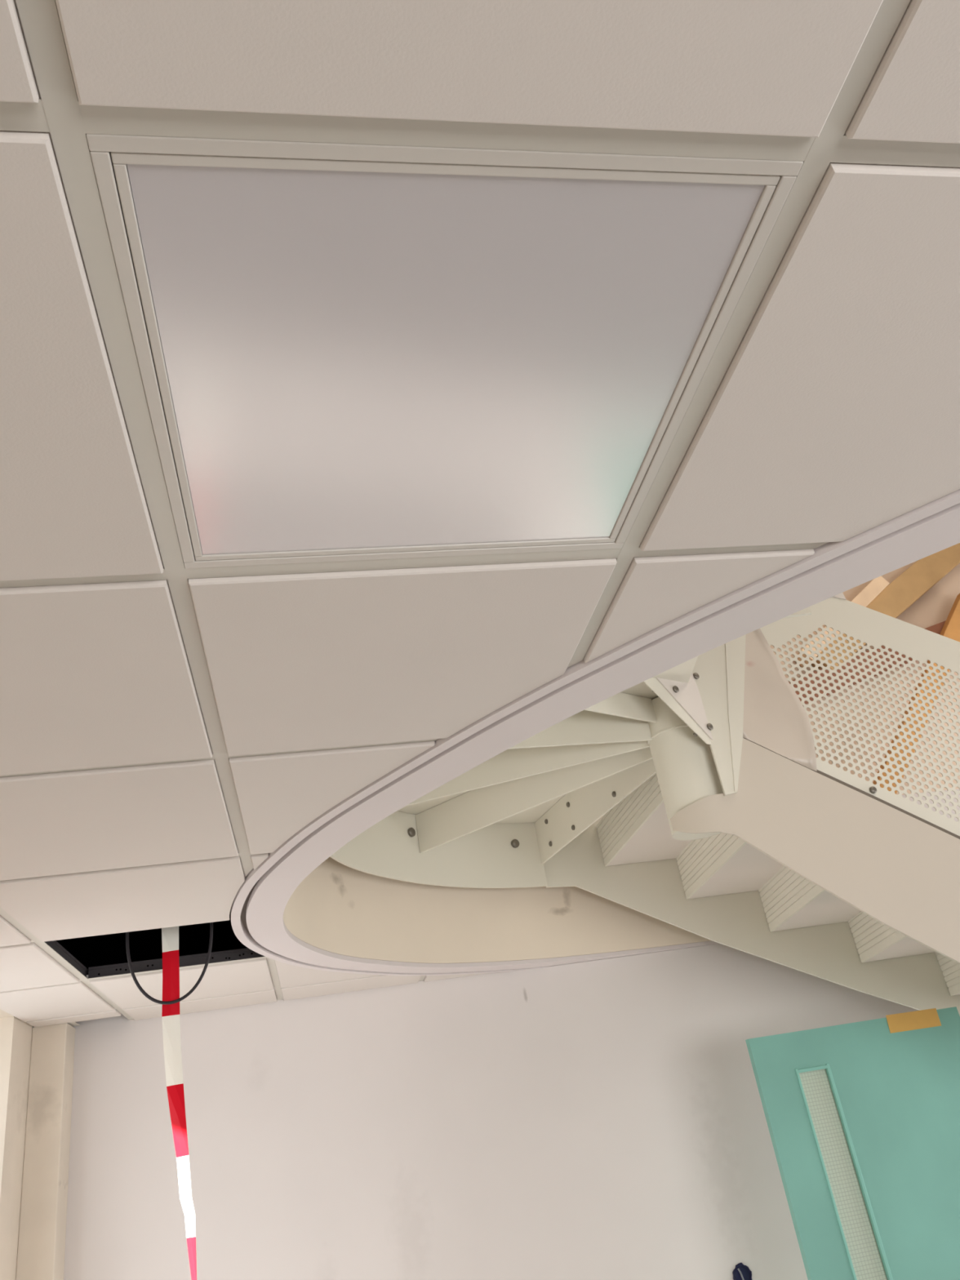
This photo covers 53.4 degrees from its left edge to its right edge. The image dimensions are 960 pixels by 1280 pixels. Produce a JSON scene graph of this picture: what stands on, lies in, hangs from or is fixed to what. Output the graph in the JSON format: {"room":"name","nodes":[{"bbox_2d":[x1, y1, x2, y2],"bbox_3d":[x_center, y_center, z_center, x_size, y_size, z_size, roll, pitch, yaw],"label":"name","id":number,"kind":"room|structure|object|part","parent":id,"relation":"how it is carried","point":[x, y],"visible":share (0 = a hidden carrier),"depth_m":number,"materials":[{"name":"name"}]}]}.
{"room":"stairwell","nodes":[
{"label":"stairwell","id":0,"kind":"room"},
{"bbox_2d":[0,1008,33,1279],"bbox_3d":[-1.250,0.593,0.157,0.300,3.100,7.500,-4,-29,-11],"label":"wall","id":1,"kind":"structure","parent":0,"point":[15,1034],"depth_m":3.42,"materials":[{"name":"beige paint"}]},
{"bbox_2d":[0,1008,79,1026],"bbox_3d":[-1.339,0.331,1.671,0.149,0.002,5.080,-4,-29,-11],"label":"trim","id":2,"kind":"structure","parent":1,"relation":"attached to","point":[73,1024],"depth_m":3.82,"materials":[{"name":"white metal"}]},
{"bbox_2d":[15,1022,75,1279],"bbox_3d":[-1.512,2.632,3.222,0.127,2.496,0.155,-4,-29,-11],"label":"pillar","id":3,"kind":"structure","parent":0,"point":[41,1251],"depth_m":3.54,"materials":[{"name":"beige paint"}]},
{"bbox_2d":[0,0,959,1026],"bbox_3d":[-0.407,0.417,2.134,2.138,0.025,4.492,-4,-29,-11],"label":"ceiling","id":4,"kind":"structure","parent":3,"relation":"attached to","point":[749,67],"depth_m":1.12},
{"bbox_2d":[56,909,247,968],"bbox_3d":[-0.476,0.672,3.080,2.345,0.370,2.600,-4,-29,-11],"label":"ceiling hole","id":5,"kind":"object","parent":4,"relation":"in","point":[194,939],"depth_m":4.06,"materials":[{"name":"black steel"},{"name":"white enamel"}]},
{"bbox_2d":[85,133,803,568],"bbox_3d":[-0.049,-0.261,1.009,0.576,0.031,0.576,-4,-29,-11],"label":"light panel","id":6,"kind":"object","parent":4,"relation":"in","point":[344,352],"visible":1,"depth_m":0.91,"materials":[{"name":"white enamelled metal"},{"name":"frosted translucent plastic"}]},
{"bbox_2d":[283,857,710,963],"bbox_3d":[0.756,0.044,2.448,2.223,0.594,4.439,3,-30,-22],"label":"lining","id":7,"kind":"object","parent":4,"relation":"attached to","point":[338,908],"visible":0.2,"depth_m":4.03,"materials":[{"name":"paint"}]},
{"bbox_2d":[231,488,959,976],"bbox_3d":[0.758,0.309,2.290,2.314,0.017,4.616,3,-30,-22],"label":"trim","id":8,"kind":"structure","parent":4,"relation":"attached to","point":[268,900],"depth_m":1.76,"materials":[{"name":"white paint"}]},
{"bbox_2d":[63,560,959,1279],"bbox_3d":[1.660,1.104,4.808,7.745,5.700,0.200,-4,-29,-11],"label":"wall","id":9,"kind":"structure","parent":0,"point":[603,1119],"depth_m":3.89,"materials":[{"name":"grey paint"}]},
{"bbox_2d":[0,98,49,132],"bbox_3d":[-0.595,-0.373,0.635,0.576,0.038,0.024,-4,-29,-11],"label":"trim","id":10,"kind":"structure","parent":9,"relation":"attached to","point":[14,116],"depth_m":0.68,"materials":[{"name":"white metal"}]},
{"bbox_2d":[0,906,133,1019],"bbox_3d":[-1.078,0.303,1.740,0.024,0.038,5.099,-4,-29,-11],"label":"trim","id":11,"kind":"structure","parent":9,"relation":"attached to","point":[53,948],"depth_m":2.91,"materials":[{"name":"white metal"}]},
{"bbox_2d":[0,568,167,587],"bbox_3d":[-0.679,-0.081,1.153,0.576,0.038,0.024,-4,-29,-11],"label":"trim","id":12,"kind":"structure","parent":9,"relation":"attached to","point":[143,577],"depth_m":1.18,"materials":[{"name":"white metal"}]},
{"bbox_2d":[0,753,214,777],"bbox_3d":[-0.764,0.211,1.670,0.576,0.038,0.024,-4,-29,-11],"label":"trim","id":13,"kind":"structure","parent":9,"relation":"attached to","point":[212,757],"depth_m":1.69,"materials":[{"name":"white metal"}]},
{"bbox_2d":[4,852,239,880],"bbox_3d":[-0.848,0.504,2.187,0.576,0.038,0.024,-4,-29,-11],"label":"trim","id":14,"kind":"structure","parent":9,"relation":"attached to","point":[238,852],"depth_m":2.20,"materials":[{"name":"white metal"}]},
{"bbox_2d":[15,0,283,999],"bbox_3d":[-0.491,0.266,1.857,0.024,0.038,5.099,-4,-29,-11],"label":"ceiling grid bar","id":15,"kind":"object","parent":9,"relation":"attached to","point":[40,20],"depth_m":0.85,"materials":[{"name":"white metal"}]},
{"bbox_2d":[88,947,266,980],"bbox_3d":[-1.016,1.089,3.221,0.576,0.038,0.024,-4,-29,-11],"label":"trim","id":16,"kind":"structure","parent":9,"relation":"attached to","point":[194,960],"depth_m":3.22,"materials":[{"name":"white metal"}]},
{"bbox_2d":[240,880,258,934],"bbox_3d":[0.733,0.294,2.292,2.319,0.008,4.644,2,-30,-21],"label":"trim","id":17,"kind":"structure","parent":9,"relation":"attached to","point":[244,908],"depth_m":2.74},
{"bbox_2d":[226,738,437,758],"bbox_3d":[-0.264,0.180,1.769,0.396,0.038,0.024,-4,-29,-11],"label":"trim","id":18,"kind":"structure","parent":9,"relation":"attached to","point":[415,741],"depth_m":1.76,"materials":[{"name":"white metal"}]},
{"bbox_2d":[184,548,622,578],"bbox_3d":[-0.092,-0.118,1.270,0.576,0.038,0.024,-4,-29,-11],"label":"trim","id":19,"kind":"structure","parent":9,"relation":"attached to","point":[380,564],"depth_m":1.26,"materials":[{"name":"white metal"}]},
{"bbox_2d":[77,101,815,161],"bbox_3d":[-0.008,-0.411,0.752,0.576,0.038,0.024,-4,-29,-11],"label":"ceiling grid bar","id":20,"kind":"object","parent":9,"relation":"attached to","point":[96,119],"depth_m":0.74,"materials":[{"name":"white metal"}]},
{"bbox_2d":[418,0,911,981],"bbox_3d":[0.097,0.228,1.974,0.024,0.038,5.099,-4,-29,-11],"label":"trim","id":21,"kind":"structure","parent":9,"relation":"attached to","point":[890,14],"depth_m":0.91,"materials":[{"name":"white metal"}]},
{"bbox_2d":[634,542,828,557],"bbox_3d":[0.361,-0.147,1.359,0.301,0.038,0.024,-4,-29,-11],"label":"trim","id":22,"kind":"structure","parent":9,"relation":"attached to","point":[639,553],"depth_m":1.35,"materials":[{"name":"white metal"}]},
{"bbox_2d":[732,1262,751,1279],"bbox_3d":[1.046,2.539,3.769,0.084,0.132,0.018,-4,-29,-11],"label":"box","id":23,"kind":"object","parent":9,"relation":"attached to","point":[741,1272],"visible":1,"depth_m":3.79,"materials":[{"name":"metal"}]},
{"bbox_2d":[788,620,946,703],"bbox_3d":[2.424,0.044,5.364,1.734,0.604,0.080,-4,-29,-11],"label":"timber beam","id":24,"kind":"structure","parent":9,"relation":"attached to","point":[937,628],"depth_m":5.20,"materials":[{"name":"brown wood"}]},
{"bbox_2d":[872,593,959,794],"bbox_3d":[2.414,0.269,5.142,1.071,1.182,0.070,-4,-29,-11],"label":"timber beam","id":25,"kind":"structure","parent":24,"relation":"attached to","point":[951,628],"depth_m":5.09,"materials":[{"name":"brown wood"}]},
{"bbox_2d":[811,542,959,670],"bbox_3d":[2.580,-0.360,5.606,1.734,1.153,0.090,-4,-29,-11],"label":"timber beam","id":26,"kind":"structure","parent":9,"relation":"attached to","point":[903,592],"depth_m":5.51,"materials":[{"name":"brown wood"}]},
{"bbox_2d":[795,576,889,667],"bbox_3d":[2.037,-0.109,5.364,0.684,0.516,0.110,-4,-29,-11],"label":"timber beam","id":27,"kind":"structure","parent":26,"relation":"attached to","point":[877,585],"depth_m":5.40,"materials":[{"name":"beige wood"}]},
{"bbox_2d":[830,134,959,167],"bbox_3d":[0.580,-0.448,0.869,0.576,0.038,0.024,-4,-29,-11],"label":"trim","id":28,"kind":"structure","parent":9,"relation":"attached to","point":[849,150],"depth_m":0.82,"materials":[{"name":"white metal"}]},
{"bbox_3d":[2.079,-0.904,1.545,6.945,0.180,7.500,-4,-29,-11],"label":"ceiling","id":29,"kind":"structure","parent":0,"visible":0},
{"bbox_2d":[125,922,213,1004],"bbox_3d":[-0.939,0.791,2.892,0.259,0.596,0.019,-4,-29,-11],"label":"cable","id":30,"kind":"object","parent":29,"relation":"hanging from","point":[131,967],"visible":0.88,"depth_m":2.79,"materials":[{"name":"black rubber"}]},
{"bbox_2d":[161,926,196,1279],"bbox_3d":[-0.725,1.819,2.412,0.166,2.900,0.084,-4,-29,-11],"label":"barrier tape","id":31,"kind":"object","parent":29,"relation":"hanging from","point":[171,1017],"visible":0.84,"depth_m":2.70,"materials":[{"name":"plastic"}]},
{"bbox_3d":[2.537,1.783,0.101,7.545,0.150,8.100,-4,-29,-11],"label":"floor","id":32,"kind":"structure","parent":0,"visible":0},
{"bbox_2d":[329,592,959,1015],"bbox_3d":[1.686,1.253,2.939,4.240,3.683,2.510,-4,-29,-11],"label":"staircase","id":33,"kind":"structure","parent":32,"relation":"on","point":[652,799],"depth_m":3.43,"materials":[{"name":"white paint"}]},
{"bbox_3d":[0.073,0.258,3.237,1.298,0.012,2.484,-4,-29,-11],"label":"landing plate","id":34,"kind":"part","parent":33,"relation":"part of","materials":[{"name":"white paint"}]},
{"bbox_3d":[0.696,0.427,3.236,0.200,0.455,0.200,-4,-29,-11],"label":"newel post","id":35,"kind":"part","parent":33,"relation":"part of","materials":[{"name":"white paint"}]},
{"bbox_3d":[0.860,0.083,3.304,0.430,0.932,0.010,-4,-29,-11],"label":"post plate","id":36,"kind":"part","parent":33,"relation":"part of","materials":[{"name":"white paint"}]},
{"bbox_2d":[742,628,817,771],"bbox_3d":[0.952,0.128,3.304,0.285,0.718,0.014,-4,-29,-11],"label":"panel","id":37,"kind":"object","parent":33,"relation":"hanging from","point":[775,719],"visible":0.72,"depth_m":3.25,"materials":[{"name":"white metal"}]},
{"bbox_3d":[1.633,0.396,3.292,1.700,1.843,0.003,-4,-29,-11],"label":"guard panel","id":38,"kind":"part","parent":33,"relation":"part of","materials":[{"name":"white paint"}]},
{"bbox_2d":[745,1006,959,1279],"bbox_3d":[1.619,2.392,3.277,0.903,2.035,0.034,-4,-29,-11],"label":"door leaf","id":39,"kind":"structure","parent":32,"relation":"on","point":[863,1118],"depth_m":3.54,"materials":[{"name":"teal paint"}]},
{"bbox_2d":[885,1008,941,1033],"bbox_3d":[1.715,1.506,3.777,0.227,0.068,0.001,-4,-29,-11],"label":"tape","id":40,"kind":"object","parent":39,"relation":"attached to","point":[928,1018],"visible":1,"depth_m":3.78,"materials":[{"name":"yellow paper"}]}
]}

